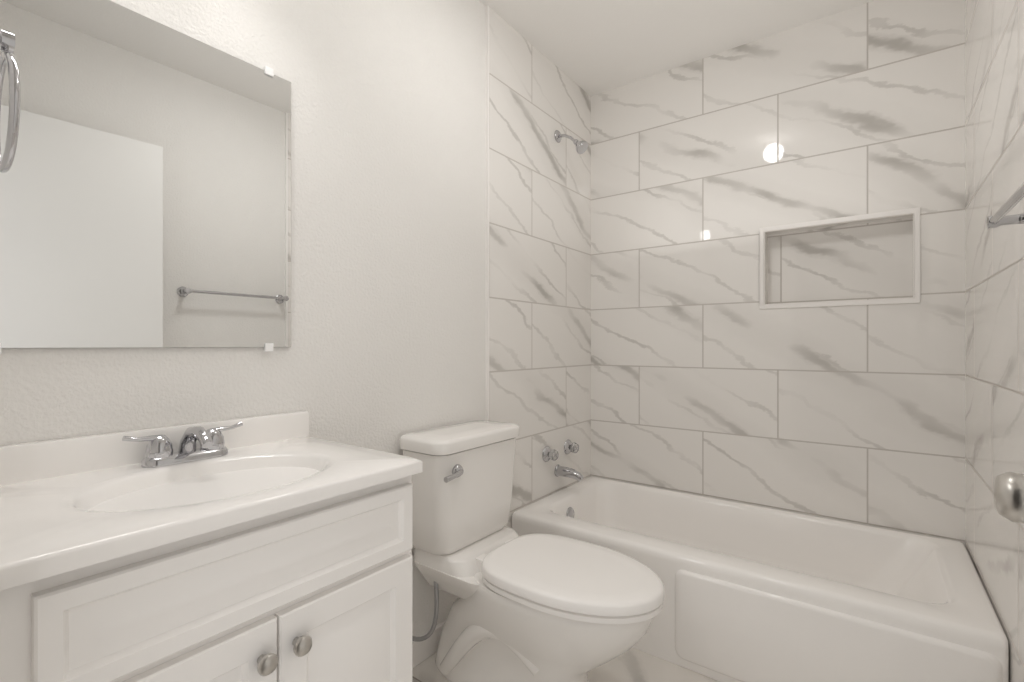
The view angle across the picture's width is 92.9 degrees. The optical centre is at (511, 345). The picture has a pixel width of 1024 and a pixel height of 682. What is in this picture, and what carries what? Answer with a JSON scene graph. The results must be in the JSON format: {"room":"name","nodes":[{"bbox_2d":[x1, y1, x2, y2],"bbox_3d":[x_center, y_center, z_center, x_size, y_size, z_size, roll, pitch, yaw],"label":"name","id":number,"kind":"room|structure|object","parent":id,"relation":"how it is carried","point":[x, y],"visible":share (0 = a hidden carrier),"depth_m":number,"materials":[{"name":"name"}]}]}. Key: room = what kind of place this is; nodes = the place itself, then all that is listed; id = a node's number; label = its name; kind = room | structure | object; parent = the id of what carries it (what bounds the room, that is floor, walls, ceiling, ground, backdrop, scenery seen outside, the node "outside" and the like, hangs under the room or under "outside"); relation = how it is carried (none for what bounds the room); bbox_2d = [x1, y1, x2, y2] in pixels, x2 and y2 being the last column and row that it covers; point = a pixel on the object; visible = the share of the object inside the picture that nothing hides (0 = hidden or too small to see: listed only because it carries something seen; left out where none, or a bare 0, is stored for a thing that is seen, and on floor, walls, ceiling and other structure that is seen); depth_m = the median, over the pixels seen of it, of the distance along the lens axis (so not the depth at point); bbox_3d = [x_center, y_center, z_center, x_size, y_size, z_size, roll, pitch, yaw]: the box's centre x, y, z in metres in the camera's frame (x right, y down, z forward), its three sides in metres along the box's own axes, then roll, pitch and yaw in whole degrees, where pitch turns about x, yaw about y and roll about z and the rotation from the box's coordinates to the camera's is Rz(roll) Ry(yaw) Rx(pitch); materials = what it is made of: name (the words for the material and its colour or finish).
{"room":"bathroom","nodes":[
{"label":"bathroom","id":0,"kind":"room"},
{"bbox_2d":[0,0,485,636],"bbox_3d":[-0.573,-0.140,1.459,0.120,2.480,3.460,0,0,37],"label":"wall","id":1,"kind":"structure","parent":0,"point":[386,352],"depth_m":1.48,"materials":[{"name":"paint"}]},
{"bbox_2d":[0,0,290,353],"bbox_3d":[-0.780,-0.352,1.069,0.010,0.739,0.615,0,0,37],"label":"mirror","id":2,"kind":"object","parent":1,"relation":"attached to","point":[145,190],"visible":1,"depth_m":1.04,"materials":[{"name":"clear glass"}]},
{"bbox_2d":[412,621,444,668],"bbox_3d":[-0.335,1.058,1.669,0.013,0.085,0.800,0,0,37],"label":"baseboard","id":3,"kind":"structure","parent":1,"relation":"attached to","point":[422,651],"depth_m":1.71,"materials":[{"name":"white"}]},
{"bbox_2d":[486,5,488,419],"bbox_3d":[-0.100,-0.140,1.986,0.012,2.480,0.010,0,0,37],"label":"trim","id":4,"kind":"structure","parent":1,"relation":"attached to","point":[487,212],"depth_m":1.98,"materials":[{"name":"white"}]},
{"bbox_2d":[489,7,590,527],"bbox_3d":[0.168,-0.140,2.348,0.010,2.480,0.890,0,0,37],"label":"tile","id":5,"kind":"structure","parent":1,"relation":"attached to","point":[539,285],"depth_m":2.27,"materials":[{"name":"tile"}]},
{"bbox_2d":[542,446,558,461],"bbox_3d":[0.190,0.522,2.319,0.060,0.076,0.076,0,0,37],"label":"tub valve","id":6,"kind":"object","parent":5,"relation":"attached to","point":[548,453],"visible":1,"depth_m":2.31,"materials":[{"name":"silver metal"}]},
{"bbox_2d":[554,464,583,481],"bbox_3d":[0.284,0.625,2.373,0.145,0.066,0.060,0,0,37],"label":"tub spout","id":7,"kind":"object","parent":5,"relation":"attached to","point":[559,470],"visible":1,"depth_m":2.36,"materials":[{"name":"silver metal"}]},
{"bbox_2d":[554,130,587,153],"bbox_3d":[0.292,-0.993,2.368,0.164,0.144,0.066,0,0,37],"label":"shower head","id":8,"kind":"object","parent":5,"relation":"attached to","point":[581,147],"visible":1,"depth_m":2.35},
{"bbox_2d":[564,439,578,453],"bbox_3d":[0.309,0.522,2.479,0.060,0.076,0.076,0,0,37],"label":"tub valve","id":9,"kind":"object","parent":5,"relation":"attached to","point":[569,446],"visible":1,"depth_m":2.47,"materials":[{"name":"silver metal"}]},
{"bbox_2d":[412,647,719,681],"bbox_3d":[0.098,1.150,0.962,1.790,0.100,3.460,0,0,37],"label":"floor","id":10,"kind":"structure","parent":0,"point":[632,664],"depth_m":1.64,"materials":[{"name":"tile"}]},
{"bbox_2d":[0,411,422,681],"bbox_3d":[-0.584,0.636,0.928,0.494,0.929,0.692,0,0,37],"label":"bathroom vanity","id":11,"kind":"object","parent":10,"relation":"on","point":[273,548],"visible":1,"depth_m":0.83,"materials":[{"name":"white wood"}]},
{"bbox_2d":[122,421,242,467],"bbox_3d":[-0.675,0.210,1.037,0.138,0.078,0.229,0,0,37],"label":"faucet","id":12,"kind":"object","parent":11,"relation":"on","point":[212,452],"depth_m":1.03,"materials":[{"name":"silver metal"}]},
{"bbox_2d":[399,420,663,681],"bbox_3d":[0.064,0.696,1.514,0.809,0.809,0.449,0,0,37],"label":"toilet","id":13,"kind":"object","parent":10,"relation":"on","point":[540,608],"visible":0.92,"depth_m":1.49,"materials":[{"name":"white ceramic"}]},
{"bbox_2d":[512,476,1008,681],"bbox_3d":[0.823,0.910,1.939,1.524,0.380,0.759,0,0,37],"label":"bathtub","id":14,"kind":"object","parent":10,"relation":"on","point":[756,593],"visible":0.77,"depth_m":1.61,"materials":[{"name":"white ceramic"}]},
{"bbox_2d":[479,0,873,95],"bbox_3d":[0.098,-1.430,0.962,1.790,0.100,3.460,0,0,37],"label":"ceiling","id":15,"kind":"structure","parent":0,"point":[592,47],"depth_m":2.12,"materials":[{"name":"paint"}]},
{"bbox_2d":[591,0,964,544],"bbox_3d":[1.081,-0.140,2.286,1.550,2.480,0.100,0,0,37],"label":"tiled wall","id":16,"kind":"structure","parent":0,"point":[709,377],"depth_m":2.13,"materials":[{"name":"tile"}]},
{"bbox_2d":[759,207,920,308],"bbox_3d":[1.343,-0.345,2.034,0.559,0.366,0.017,0,0,37],"label":"trim","id":17,"kind":"structure","parent":16,"relation":"attached to","point":[915,212],"depth_m":1.99,"materials":[{"name":"white tile"}]},
{"bbox_3d":[-0.403,-0.140,0.287,1.550,2.480,0.120,0,0,37],"label":"wall","id":18,"kind":"structure","parent":0,"visible":0},
{"bbox_2d":[0,29,20,172],"bbox_3d":[-0.684,-0.326,0.618,0.154,0.196,0.076,0,0,37],"label":"towel ring","id":19,"kind":"object","parent":18,"relation":"attached to","point":[8,60],"visible":1,"depth_m":0.61,"materials":[{"name":"silver metal"}]},
{"bbox_2d":[993,472,1023,522],"bbox_3d":[0.426,0.074,0.265,0.108,2.028,0.800,0,0,34],"label":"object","id":20,"kind":"structure","parent":18,"relation":"in","point":[1008,490],"depth_m":0.55,"materials":[{"name":"silver metal"}]},
{"bbox_3d":[0.768,-0.140,0.464,0.120,2.480,3.460,0,0,37],"label":"wall","id":21,"kind":"structure","parent":0,"visible":0},
{"bbox_2d":[965,0,1023,681],"bbox_3d":[1.401,-0.140,1.426,0.010,2.480,0.900,0,0,37],"label":"tile","id":22,"kind":"structure","parent":21,"relation":"attached to","point":[994,257],"depth_m":1.36,"materials":[{"name":"tile"}]},
{"bbox_2d":[986,183,1023,228],"bbox_3d":[0.929,-0.270,0.849,0.080,0.052,0.552,0,0,37],"label":"towel bar","id":23,"kind":"object","parent":21,"relation":"attached to","point":[998,218],"visible":1,"depth_m":1.02,"materials":[{"name":"silver metal"}]}
]}

